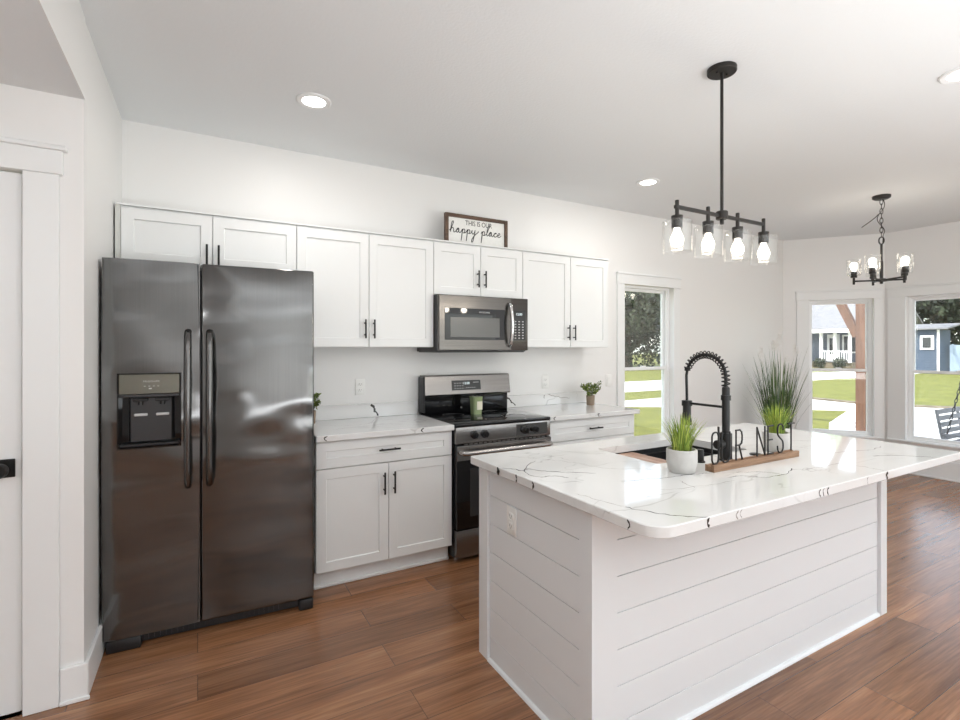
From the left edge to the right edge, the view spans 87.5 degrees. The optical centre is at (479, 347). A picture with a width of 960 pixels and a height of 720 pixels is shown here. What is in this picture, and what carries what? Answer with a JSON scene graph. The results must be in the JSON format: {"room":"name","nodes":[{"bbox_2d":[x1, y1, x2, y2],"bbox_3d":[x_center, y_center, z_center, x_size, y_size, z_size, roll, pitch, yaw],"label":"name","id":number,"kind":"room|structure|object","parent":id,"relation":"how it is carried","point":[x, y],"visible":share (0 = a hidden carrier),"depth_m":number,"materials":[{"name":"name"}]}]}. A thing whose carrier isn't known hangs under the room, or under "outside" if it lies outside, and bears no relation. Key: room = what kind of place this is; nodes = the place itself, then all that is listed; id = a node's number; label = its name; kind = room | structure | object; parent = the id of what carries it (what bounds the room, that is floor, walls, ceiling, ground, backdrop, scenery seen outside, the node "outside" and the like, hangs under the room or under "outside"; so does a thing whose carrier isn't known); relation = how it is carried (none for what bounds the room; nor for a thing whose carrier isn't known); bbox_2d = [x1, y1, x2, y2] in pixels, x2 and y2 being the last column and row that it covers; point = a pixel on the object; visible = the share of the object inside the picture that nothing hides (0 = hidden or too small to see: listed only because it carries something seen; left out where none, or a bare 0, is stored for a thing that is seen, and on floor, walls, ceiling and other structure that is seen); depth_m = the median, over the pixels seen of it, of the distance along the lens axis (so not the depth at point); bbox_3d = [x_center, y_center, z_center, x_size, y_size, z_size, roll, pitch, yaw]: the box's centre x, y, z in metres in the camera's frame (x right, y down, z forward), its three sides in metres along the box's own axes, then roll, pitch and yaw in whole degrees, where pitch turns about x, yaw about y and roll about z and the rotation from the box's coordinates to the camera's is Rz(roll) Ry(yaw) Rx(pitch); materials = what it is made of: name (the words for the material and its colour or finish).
{"room":"kitchen","nodes":[
{"label":"kitchen","id":0,"kind":"room"},
{"bbox_2d":[0,84,45,719],"bbox_3d":[-2.558,0.211,1.566,1.880,2.437,0.120,0,0,-29],"label":"wall","id":1,"kind":"structure","parent":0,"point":[22,110],"depth_m":1.94,"materials":[{"name":"white paint"}]},
{"bbox_2d":[0,171,21,715],"bbox_3d":[-2.097,0.367,1.751,0.754,2.090,0.110,0,0,-29],"label":"door","id":2,"kind":"structure","parent":1,"relation":"attached to","point":[10,182],"depth_m":1.93,"materials":[{"name":"white paint"}]},
{"bbox_2d":[0,0,83,99],"bbox_3d":[-0.889,-1.244,-1.276,1.998,0.473,6.470,0,0,-29],"label":"ceiling","id":3,"kind":"structure","parent":0,"point":[31,57],"depth_m":1.72,"materials":[{"name":"white paint"}]},
{"bbox_2d":[38,0,121,668],"bbox_3d":[-0.316,0.041,-0.362,0.134,2.758,7.500,0,0,-29],"label":"wall","id":4,"kind":"structure","parent":0,"point":[90,129],"depth_m":2.03,"materials":[{"name":"white paint"}]},
{"bbox_2d":[0,136,67,716],"bbox_3d":[-2.092,0.312,1.740,1.033,2.216,0.034,0,0,-29],"label":"door frame","id":5,"kind":"structure","parent":4,"relation":"attached to","point":[41,165],"depth_m":1.95,"materials":[{"name":"white paint"}]},
{"bbox_2d":[59,618,105,706],"bbox_3d":[-1.873,1.347,2.461,0.097,0.145,1.055,0,0,-29],"label":"baseboard","id":6,"kind":"structure","parent":4,"relation":"attached to","point":[76,681],"depth_m":2.02,"materials":[{"name":"white paint"}]},
{"bbox_2d":[122,120,782,431],"bbox_3d":[0.747,0.041,4.622,6.880,2.758,0.140,0,0,-29],"label":"wall","id":7,"kind":"structure","parent":0,"point":[731,306],"depth_m":4.20,"materials":[{"name":"white paint"}]},
{"bbox_2d":[115,202,296,270],"bbox_3d":[-1.608,-0.615,3.008,0.918,0.319,0.361,0,0,-29],"label":"upper cabinet","id":8,"kind":"object","parent":7,"relation":"attached to","point":[142,232],"visible":0.8,"depth_m":2.85,"materials":[{"name":"white paint"}]},
{"bbox_2d":[355,379,364,394],"bbox_3d":[-0.867,0.284,3.627,0.072,0.116,0.009,0,0,-29],"label":"wall outlet","id":9,"kind":"object","parent":7,"relation":"attached to","point":[359,383],"visible":1,"depth_m":3.62,"materials":[{"name":"white plastic"}]},
{"bbox_2d":[296,223,433,346],"bbox_3d":[-0.804,-0.389,3.461,0.926,0.771,0.361,0,0,-29],"label":"upper cabinet","id":10,"kind":"object","parent":7,"relation":"attached to","point":[372,289],"visible":0.94,"depth_m":3.33,"materials":[{"name":"white paint"}]},
{"bbox_2d":[314,401,417,420],"bbox_3d":[-0.862,0.456,3.623,0.880,0.100,0.020,0,0,-29],"label":"backsplash","id":11,"kind":"structure","parent":7,"relation":"attached to","point":[331,412],"depth_m":3.63,"materials":[{"name":"stone"}]},
{"bbox_2d":[432,239,522,298],"bbox_3d":[-0.068,-0.577,3.876,0.762,0.394,0.361,0,0,-29],"label":"upper cabinet","id":12,"kind":"object","parent":7,"relation":"attached to","point":[459,268],"visible":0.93,"depth_m":3.73,"materials":[{"name":"white paint"}]},
{"bbox_2d":[417,294,527,352],"bbox_3d":[-0.041,-0.172,3.828,0.756,0.412,0.468,0,0,-29],"label":"microwave","id":13,"kind":"object","parent":12,"relation":"attached to","point":[461,323],"visible":1,"depth_m":3.65,"materials":[{"name":"grey metal"}]},
{"bbox_2d":[444,212,507,246],"bbox_3d":[-0.024,-0.893,3.875,0.548,0.237,0.030,0,0,-29],"label":"wooden sign","id":14,"kind":"object","parent":12,"relation":"on","point":[457,227],"visible":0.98,"depth_m":3.87,"materials":[{"name":"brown wood"}]},
{"bbox_2d":[542,375,548,388],"bbox_3d":[0.579,0.303,4.442,0.072,0.116,0.009,0,0,-29],"label":"wall outlet","id":15,"kind":"object","parent":7,"relation":"attached to","point":[545,378],"visible":1,"depth_m":4.44,"materials":[{"name":"white plastic"}]},
{"bbox_2d":[507,391,586,407],"bbox_3d":[0.605,0.456,4.450,0.920,0.100,0.020,0,0,-29],"label":"backsplash","id":16,"kind":"structure","parent":7,"relation":"attached to","point":[565,397],"depth_m":4.42,"materials":[{"name":"stone"}]},
{"bbox_2d":[521,249,608,346],"bbox_3d":[0.658,-0.389,4.284,0.902,0.771,0.361,0,0,-29],"label":"upper cabinet","id":17,"kind":"object","parent":7,"relation":"attached to","point":[567,295],"visible":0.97,"depth_m":4.15,"materials":[{"name":"white paint"}]},
{"bbox_2d":[606,374,611,386],"bbox_3d":[1.237,0.313,4.812,0.072,0.116,0.010,0,0,-29],"label":"light switch","id":18,"kind":"object","parent":7,"relation":"attached to","point":[608,376],"visible":1,"depth_m":4.81,"materials":[{"name":"white plastic"}]},
{"bbox_2d":[625,285,668,432],"bbox_3d":[1.673,0.177,5.164,0.705,1.605,0.085,0,0,-29],"label":"window","id":19,"kind":"structure","parent":7,"relation":"in","point":[664,292],"depth_m":5.30,"materials":[{"name":"white plastic"}]},
{"bbox_2d":[616,271,681,428],"bbox_3d":[1.727,0.178,5.068,0.919,1.833,0.045,0,0,-29],"label":"trim","id":20,"kind":"structure","parent":7,"relation":"attached to","point":[622,278],"depth_m":5.03,"materials":[{"name":"white paint"}]},
{"bbox_2d":[0,474,959,719],"bbox_3d":[2.085,1.480,0.991,9.407,0.120,7.500,0,0,-29],"label":"floor","id":21,"kind":"structure","parent":0,"point":[402,644],"depth_m":2.25,"materials":[{"name":"brown wood"}]},
{"bbox_2d":[101,257,313,654],"bbox_3d":[-1.430,0.501,2.727,0.935,1.837,0.662,0,0,-27],"label":"refrigerator","id":22,"kind":"object","parent":21,"relation":"on","point":[207,374],"visible":1,"depth_m":2.48,"materials":[{"name":"grey metal"}]},
{"bbox_2d":[314,431,451,589],"bbox_3d":[-0.706,0.981,3.351,0.876,0.878,0.643,0,0,-29],"label":"base cabinet","id":23,"kind":"object","parent":21,"relation":"on","point":[383,505],"visible":0.91,"depth_m":3.08,"materials":[{"name":"white paint"}]},
{"bbox_2d":[314,401,453,442],"bbox_3d":[-0.708,0.473,3.351,0.880,0.136,0.645,0,0,-29],"label":"countertop","id":24,"kind":"structure","parent":23,"relation":"on","point":[367,420],"depth_m":3.44,"materials":[{"name":"stone"}]},
{"bbox_2d":[314,392,320,423],"bbox_3d":[-1.137,0.402,3.354,0.149,0.208,0.128,0,0,-29],"label":"potted shrub","id":25,"kind":"object","parent":24,"relation":"on","point":[316,395],"visible":0.23,"depth_m":3.37,"materials":[{"name":"green plant"}]},
{"bbox_2d":[418,373,552,559],"bbox_3d":[0.042,0.816,3.713,0.773,1.208,0.728,0,0,-29],"label":"range","id":26,"kind":"object","parent":21,"relation":"on","point":[445,398],"visible":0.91,"depth_m":3.51,"materials":[{"name":"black metal"}]},
{"bbox_2d":[469,396,482,414],"bbox_3d":[-0.030,0.436,3.811,0.078,0.133,0.078,0,0,-29],"label":"candle","id":27,"kind":"object","parent":26,"relation":"on","point":[475,401],"visible":1,"depth_m":3.78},
{"bbox_2d":[422,408,549,427],"bbox_3d":[0.037,0.513,3.723,0.772,0.022,0.580,0,0,-29],"label":"cooktop","id":28,"kind":"object","parent":26,"relation":"in","point":[459,417],"depth_m":3.62,"materials":[{"name":"black glass"}]},
{"bbox_2d":[448,430,546,557],"bbox_3d":[0.014,0.958,3.764,0.766,0.865,0.595,0,0,-29],"label":"oven","id":29,"kind":"object","parent":26,"relation":"in","point":[451,549],"depth_m":3.32,"materials":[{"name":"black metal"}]},
{"bbox_2d":[547,414,633,445],"bbox_3d":[0.752,0.981,4.172,0.883,0.878,0.643,0,0,-29],"label":"base cabinet","id":30,"kind":"object","parent":21,"relation":"on","point":[563,432],"visible":0.24,"depth_m":3.91,"materials":[{"name":"white paint"}]},
{"bbox_2d":[507,391,639,421],"bbox_3d":[0.759,0.473,4.178,0.920,0.136,0.645,0,0,-29],"label":"countertop","id":31,"kind":"structure","parent":30,"relation":"on","point":[565,405],"depth_m":4.25,"materials":[{"name":"stone"}]},
{"bbox_2d":[580,381,600,404],"bbox_3d":[0.976,0.398,4.454,0.206,0.216,0.229,0,0,-29],"label":"potted shrub","id":32,"kind":"object","parent":31,"relation":"on","point":[590,398],"visible":1,"depth_m":4.41,"materials":[{"name":"green plant"}]},
{"bbox_2d":[586,395,594,404],"bbox_3d":[0.980,0.463,4.443,0.076,0.085,0.076,0,0,-29],"label":"pot","id":33,"kind":"object","parent":32,"relation":"attached to","point":[590,399],"depth_m":4.41,"materials":[{"name":"beige ceramic"}]},
{"bbox_2d":[479,467,886,719],"bbox_3d":[1.087,0.981,2.512,2.074,0.878,0.774,0,0,-29],"label":"kitchen island","id":34,"kind":"object","parent":21,"relation":"on","point":[585,616],"visible":0.81,"depth_m":2.00,"materials":[{"name":"white paint"}]},
{"bbox_2d":[507,505,516,536],"bbox_3d":[0.132,0.730,2.112,0.009,0.116,0.072,0,0,-29],"label":"wall outlet","id":35,"kind":"object","parent":34,"relation":"attached to","point":[511,512],"visible":1,"depth_m":2.10,"materials":[{"name":"white plastic"}]},
{"bbox_2d":[508,512,512,519],"bbox_3d":[0.130,0.709,2.111,0.004,0.028,0.034,0,0,-29],"label":"receptacle","id":36,"kind":"object","parent":35,"relation":"attached to","point":[510,514],"depth_m":2.11,"materials":[{"name":"white plastic"}]},
{"bbox_2d":[508,522,512,529],"bbox_3d":[0.130,0.751,2.111,0.004,0.028,0.034,0,0,-29],"label":"receptacle","id":37,"kind":"object","parent":35,"relation":"attached to","point":[510,524],"depth_m":2.11,"materials":[{"name":"white plastic"}]},
{"bbox_2d":[471,423,959,538],"bbox_3d":[1.144,0.524,2.388,2.118,0.036,1.098,0,0,-29],"label":"island countertop","id":38,"kind":"structure","parent":34,"relation":"on","point":[640,497],"depth_m":2.00,"materials":[{"name":"stone"}]},
{"bbox_2d":[615,445,717,459],"bbox_3d":[0.963,0.651,2.505,0.697,0.217,0.424,0,0,-29],"label":"sink","id":39,"kind":"object","parent":38,"relation":"in","point":[659,452],"visible":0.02,"depth_m":2.71,"materials":[{"name":"black metal"}]},
{"bbox_2d":[619,452,666,463],"bbox_3d":[0.788,0.557,2.407,0.249,0.020,0.388,0,0,-29],"label":"cutting board","id":40,"kind":"object","parent":39,"relation":"on","point":[651,459],"visible":0.22,"depth_m":2.50,"materials":[{"name":"brown wood"}]},
{"bbox_2d":[655,413,707,473],"bbox_3d":[0.816,0.385,2.048,0.245,0.242,0.231,0,0,-29],"label":"potted grass","id":41,"kind":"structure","parent":38,"relation":"on","point":[681,458],"depth_m":2.01,"materials":[{"name":"concrete"}]},
{"bbox_2d":[666,446,697,473],"bbox_3d":[0.824,0.459,2.046,0.120,0.094,0.120,0,0,-29],"label":"pot","id":42,"kind":"object","parent":41,"relation":"attached to","point":[679,459],"depth_m":2.00,"materials":[{"name":"ceramic"}]},
{"bbox_2d":[697,449,704,462],"bbox_3d":[0.974,0.478,2.219,0.044,0.056,0.044,0,0,-29],"label":"deck fitting","id":43,"kind":"object","parent":38,"relation":"on","point":[700,451],"visible":0.68,"depth_m":2.20,"materials":[{"name":"black metal"}]},
{"bbox_2d":[682,351,732,460],"bbox_3d":[1.043,0.259,2.334,0.097,0.493,0.261,0,0,-29],"label":"faucet","id":44,"kind":"object","parent":38,"relation":"on","point":[725,397],"visible":0.96,"depth_m":2.25,"materials":[{"name":"black metal"}]},
{"bbox_2d":[705,422,798,472],"bbox_3d":[1.206,0.425,2.197,0.618,0.161,0.042,0,0,-29],"label":"letter sign","id":45,"kind":"object","parent":38,"relation":"on","point":[767,457],"visible":1,"depth_m":2.16,"materials":[{"name":"brown wood"}]},
{"bbox_2d":[758,403,795,451],"bbox_3d":[1.448,0.386,2.452,0.246,0.240,0.207,0,0,-5],"label":"potted grass","id":46,"kind":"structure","parent":38,"relation":"on","point":[774,420],"depth_m":2.42,"materials":[{"name":"concrete"}]},
{"bbox_2d":[762,430,789,451],"bbox_3d":[1.451,0.459,2.453,0.120,0.094,0.120,0,0,-29],"label":"pot","id":47,"kind":"object","parent":46,"relation":"attached to","point":[776,441],"depth_m":2.41,"materials":[{"name":"ceramic"}]},
{"bbox_2d":[747,333,821,428],"bbox_3d":[3.296,0.625,5.484,0.795,1.589,0.766,0,0,-29],"label":"grass plant","id":48,"kind":"object","parent":21,"relation":"on","point":[776,395],"visible":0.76,"depth_m":5.47,"materials":[{"name":"green grass foliage"},{"name":"dark grey plastic"},{"name":"soil"}]},
{"bbox_2d":[79,0,959,240],"bbox_3d":[2.936,-1.398,1.482,7.670,0.120,7.720,0,0,-29],"label":"ceiling","id":49,"kind":"structure","parent":0,"point":[831,107],"depth_m":2.62,"materials":[{"name":"white paint"}]},
{"bbox_2d":[296,92,331,109],"bbox_3d":[-0.900,-1.333,2.716,0.184,0.009,0.184,0,0,-29],"label":"recessed light","id":50,"kind":"object","parent":49,"relation":"in","point":[315,101],"visible":1,"depth_m":2.71,"materials":[{"name":"white paint"}]},
{"bbox_2d":[636,178,659,185],"bbox_3d":[1.356,-1.333,4.043,0.184,0.009,0.184,0,0,-29],"label":"recessed light","id":51,"kind":"object","parent":49,"relation":"in","point":[649,181],"visible":1,"depth_m":4.03,"materials":[{"name":"white paint"}]},
{"bbox_2d":[670,61,769,259],"bbox_3d":[1.169,-0.884,2.408,0.781,0.908,0.132,0,0,-29],"label":"pendant","id":52,"kind":"object","parent":49,"relation":"hanging from","point":[720,71],"visible":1,"depth_m":2.40,"materials":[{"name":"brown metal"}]},
{"bbox_2d":[670,214,683,246],"bbox_3d":[0.884,-0.511,2.247,0.127,0.162,0.127,0,0,-29],"label":"bulb","id":53,"kind":"object","parent":52,"relation":"attached to","point":[677,239],"depth_m":2.23,"materials":[{"name":"white glass"}]},
{"bbox_2d":[701,220,714,250],"bbox_3d":[1.071,-0.511,2.353,0.127,0.162,0.127,0,0,-29],"label":"bulb","id":54,"kind":"object","parent":52,"relation":"attached to","point":[708,243],"depth_m":2.33,"materials":[{"name":"white glass"}]},
{"bbox_2d":[731,226,743,255],"bbox_3d":[1.266,-0.511,2.463,0.127,0.162,0.127,0,0,-29],"label":"bulb","id":55,"kind":"object","parent":52,"relation":"attached to","point":[737,249],"depth_m":2.44,"materials":[{"name":"white glass"}]},
{"bbox_2d":[757,231,769,259],"bbox_3d":[1.453,-0.511,2.568,0.127,0.162,0.127,0,0,-29],"label":"bulb","id":56,"kind":"object","parent":52,"relation":"attached to","point":[763,253],"depth_m":2.55,"materials":[{"name":"white glass"}]},
{"bbox_2d":[850,194,909,285],"bbox_3d":[3.524,-0.950,4.427,0.465,0.776,0.483,0,0,39],"label":"chandelier","id":57,"kind":"object","parent":49,"relation":"hanging from","point":[905,260],"visible":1,"depth_m":4.40,"materials":[{"name":"black metal"}]},
{"bbox_2d":[850,262,857,277],"bbox_3d":[3.386,-0.715,4.538,0.112,0.162,0.112,0,0,-29],"label":"bulb","id":58,"kind":"object","parent":57,"relation":"attached to","point":[853,266],"depth_m":4.52,"materials":[{"name":"white glass"}]},
{"bbox_2d":[868,258,876,274],"bbox_3d":[3.375,-0.715,4.309,0.112,0.162,0.112,0,0,-29],"label":"bulb","id":59,"kind":"object","parent":57,"relation":"attached to","point":[872,261],"depth_m":4.29,"materials":[{"name":"white glass"}]},
{"bbox_2d":[901,256,909,272],"bbox_3d":[3.589,-0.715,4.227,0.112,0.162,0.112,0,0,-29],"label":"bulb","id":60,"kind":"object","parent":57,"relation":"attached to","point":[905,260],"depth_m":4.21,"materials":[{"name":"white glass"}]},
{"bbox_2d":[938,67,959,83],"bbox_3d":[2.355,-1.333,2.441,0.184,0.009,0.184,0,0,-29],"label":"recessed light","id":61,"kind":"object","parent":49,"relation":"in","point":[952,76],"visible":1,"depth_m":2.47,"materials":[{"name":"white paint"}]},
{"bbox_2d":[783,233,884,441],"bbox_3d":[4.283,0.041,6.117,1.036,2.758,0.130,0,0,22],"label":"wall","id":62,"kind":"structure","parent":0,"point":[814,264],"depth_m":6.08,"materials":[{"name":"white paint"}]},
{"bbox_2d":[795,288,883,440],"bbox_3d":[4.303,0.234,6.014,0.883,1.853,0.045,0,0,22],"label":"trim","id":63,"kind":"structure","parent":62,"relation":"attached to","point":[802,297],"depth_m":6.05,"materials":[{"name":"white paint"}]},
{"bbox_2d":[809,299,871,435],"bbox_3d":[4.364,0.233,6.097,0.650,1.625,0.085,0,0,22],"label":"window","id":64,"kind":"structure","parent":62,"relation":"in","point":[868,302],"depth_m":6.01,"materials":[{"name":"white plastic"}]},
{"bbox_2d":[885,221,959,462],"bbox_3d":[6.441,0.041,2.976,0.130,2.758,6.700,0,0,-29],"label":"wall","id":65,"kind":"structure","parent":0,"point":[933,252],"depth_m":5.55,"materials":[{"name":"white paint"}]},
{"bbox_2d":[886,282,959,451],"bbox_3d":[5.030,0.234,5.302,0.045,1.853,1.202,0,0,-29],"label":"trim","id":66,"kind":"structure","parent":65,"relation":"attached to","point":[896,297],"depth_m":5.73,"materials":[{"name":"white paint"}]},
{"bbox_2d":[907,293,959,445],"bbox_3d":[5.126,0.233,5.334,0.085,1.625,0.900,0,0,-29],"label":"window","id":67,"kind":"structure","parent":65,"relation":"in","point":[911,301],"depth_m":5.68,"materials":[{"name":"white plastic"}]},
{"bbox_2d":[909,462,959,482],"bbox_3d":[6.302,1.320,3.063,0.026,0.200,6.388,0,0,-29],"label":"baseboard","id":68,"kind":"structure","parent":65,"relation":"attached to","point":[950,471],"depth_m":5.38,"materials":[{"name":"white paint"}]},
{"bbox_3d":[6.164,-1.195,6.274,2.300,0.170,0.140,0,0,-29],"label":"joist","id":69,"kind":"object","parent":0,"visible":0},
{"bbox_2d":[934,382,959,440],"bbox_3d":[6.500,0.098,6.385,1.395,2.409,0.662,0,0,-29],"label":"swing","id":70,"kind":"object","parent":69,"relation":"hanging from","point":[953,415],"visible":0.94,"depth_m":6.33,"materials":[{"name":"grey wood"}]},
{"label":"outside","id":71,"kind":"structure","parent":0,"visible":0},
{"bbox_2d":[625,398,959,439],"bbox_3d":[5.293,1.559,8.940,18.000,0.018,15.200,0,0,-29],"label":"driveway","id":72,"kind":"structure","parent":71,"point":[926,425],"depth_m":11.47,"materials":[{"name":"concrete"}]},
{"bbox_2d":[836,304,865,430],"bbox_3d":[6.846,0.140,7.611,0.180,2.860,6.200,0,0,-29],"label":"porch post","id":73,"kind":"object","parent":72,"relation":"on","point":[856,327],"visible":0.27,"depth_m":8.38,"materials":[{"name":"brown wood"}]},
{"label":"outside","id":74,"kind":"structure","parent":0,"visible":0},
{"bbox_2d":[812,397,958,408],"bbox_3d":[13.363,1.540,10.904,0.926,0.059,11.015,0,0,-40],"label":"ground edge","id":75,"kind":"structure","parent":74,"point":[813,398],"depth_m":14.09,"materials":[{"name":"grey concrete"}]},
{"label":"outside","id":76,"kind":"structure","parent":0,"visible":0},
{"bbox_2d":[625,354,959,435],"bbox_3d":[17.011,1.720,30.923,180.000,0.300,150.000,0,0,-29],"label":"lawn","id":77,"kind":"structure","parent":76,"point":[930,389],"depth_m":17.59,"materials":[{"name":"green plant"}]},
{"bbox_2d":[625,291,659,366],"bbox_3d":[11.286,-3.350,39.243,11.058,11.009,10.982,0,0,-32],"label":"leafy tree","id":78,"kind":"object","parent":77,"relation":"on","point":[642,310],"visible":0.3,"depth_m":35.83,"materials":[{"name":"green plant"}]},
{"bbox_2d":[812,357,826,367],"bbox_3d":[25.409,1.132,37.529,0.943,0.947,1.022,0,0,31],"label":"shrub","id":79,"kind":"object","parent":77,"relation":"on","point":[821,361],"visible":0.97,"depth_m":37.38,"materials":[{"name":"green plant"}]},
{"bbox_2d":[832,357,847,368],"bbox_3d":[26.131,1.117,36.387,0.992,0.961,0.986,0,0,-29],"label":"shrub","id":80,"kind":"object","parent":77,"relation":"on","point":[837,364],"visible":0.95,"depth_m":36.28,"materials":[{"name":"green plant"}]},
{"bbox_2d":[812,304,923,368],"bbox_3d":[29.339,-1.580,43.724,11.150,6.300,11.000,0,0,-29],"label":"house","id":81,"kind":"structure","parent":77,"relation":"on","point":[832,339],"depth_m":39.70,"materials":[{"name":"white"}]},
{"bbox_2d":[916,323,959,370],"bbox_3d":[28.322,0.000,32.849,2.400,3.140,4.350,0,0,-29],"label":"garden shed","id":82,"kind":"object","parent":77,"relation":"on","point":[932,346],"visible":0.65,"depth_m":31.44,"materials":[{"name":"blue wood"}]},
{"bbox_2d":[916,298,959,344],"bbox_3d":[41.083,-4.818,44.202,8.550,12.847,8.720,0,0,29],"label":"leafy tree","id":83,"kind":"object","parent":77,"relation":"on","point":[942,311],"visible":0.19,"depth_m":43.70,"materials":[{"name":"green plant"}]},
{"bbox_2d":[950,344,959,370],"bbox_3d":[31.099,0.670,28.531,0.200,1.800,6.600,0,0,-29],"label":"fence","id":84,"kind":"object","parent":77,"relation":"on","point":[954,349],"visible":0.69,"depth_m":31.15,"materials":[{"name":"white"}]},
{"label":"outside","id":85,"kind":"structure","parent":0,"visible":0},
{"bbox_2d":[625,372,922,391],"bbox_3d":[1.550,1.563,17.620,60.059,0.011,4.000,0,0,-30],"label":"road","id":86,"kind":"structure","parent":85,"point":[636,386],"depth_m":23.16,"materials":[{"name":"concrete"}]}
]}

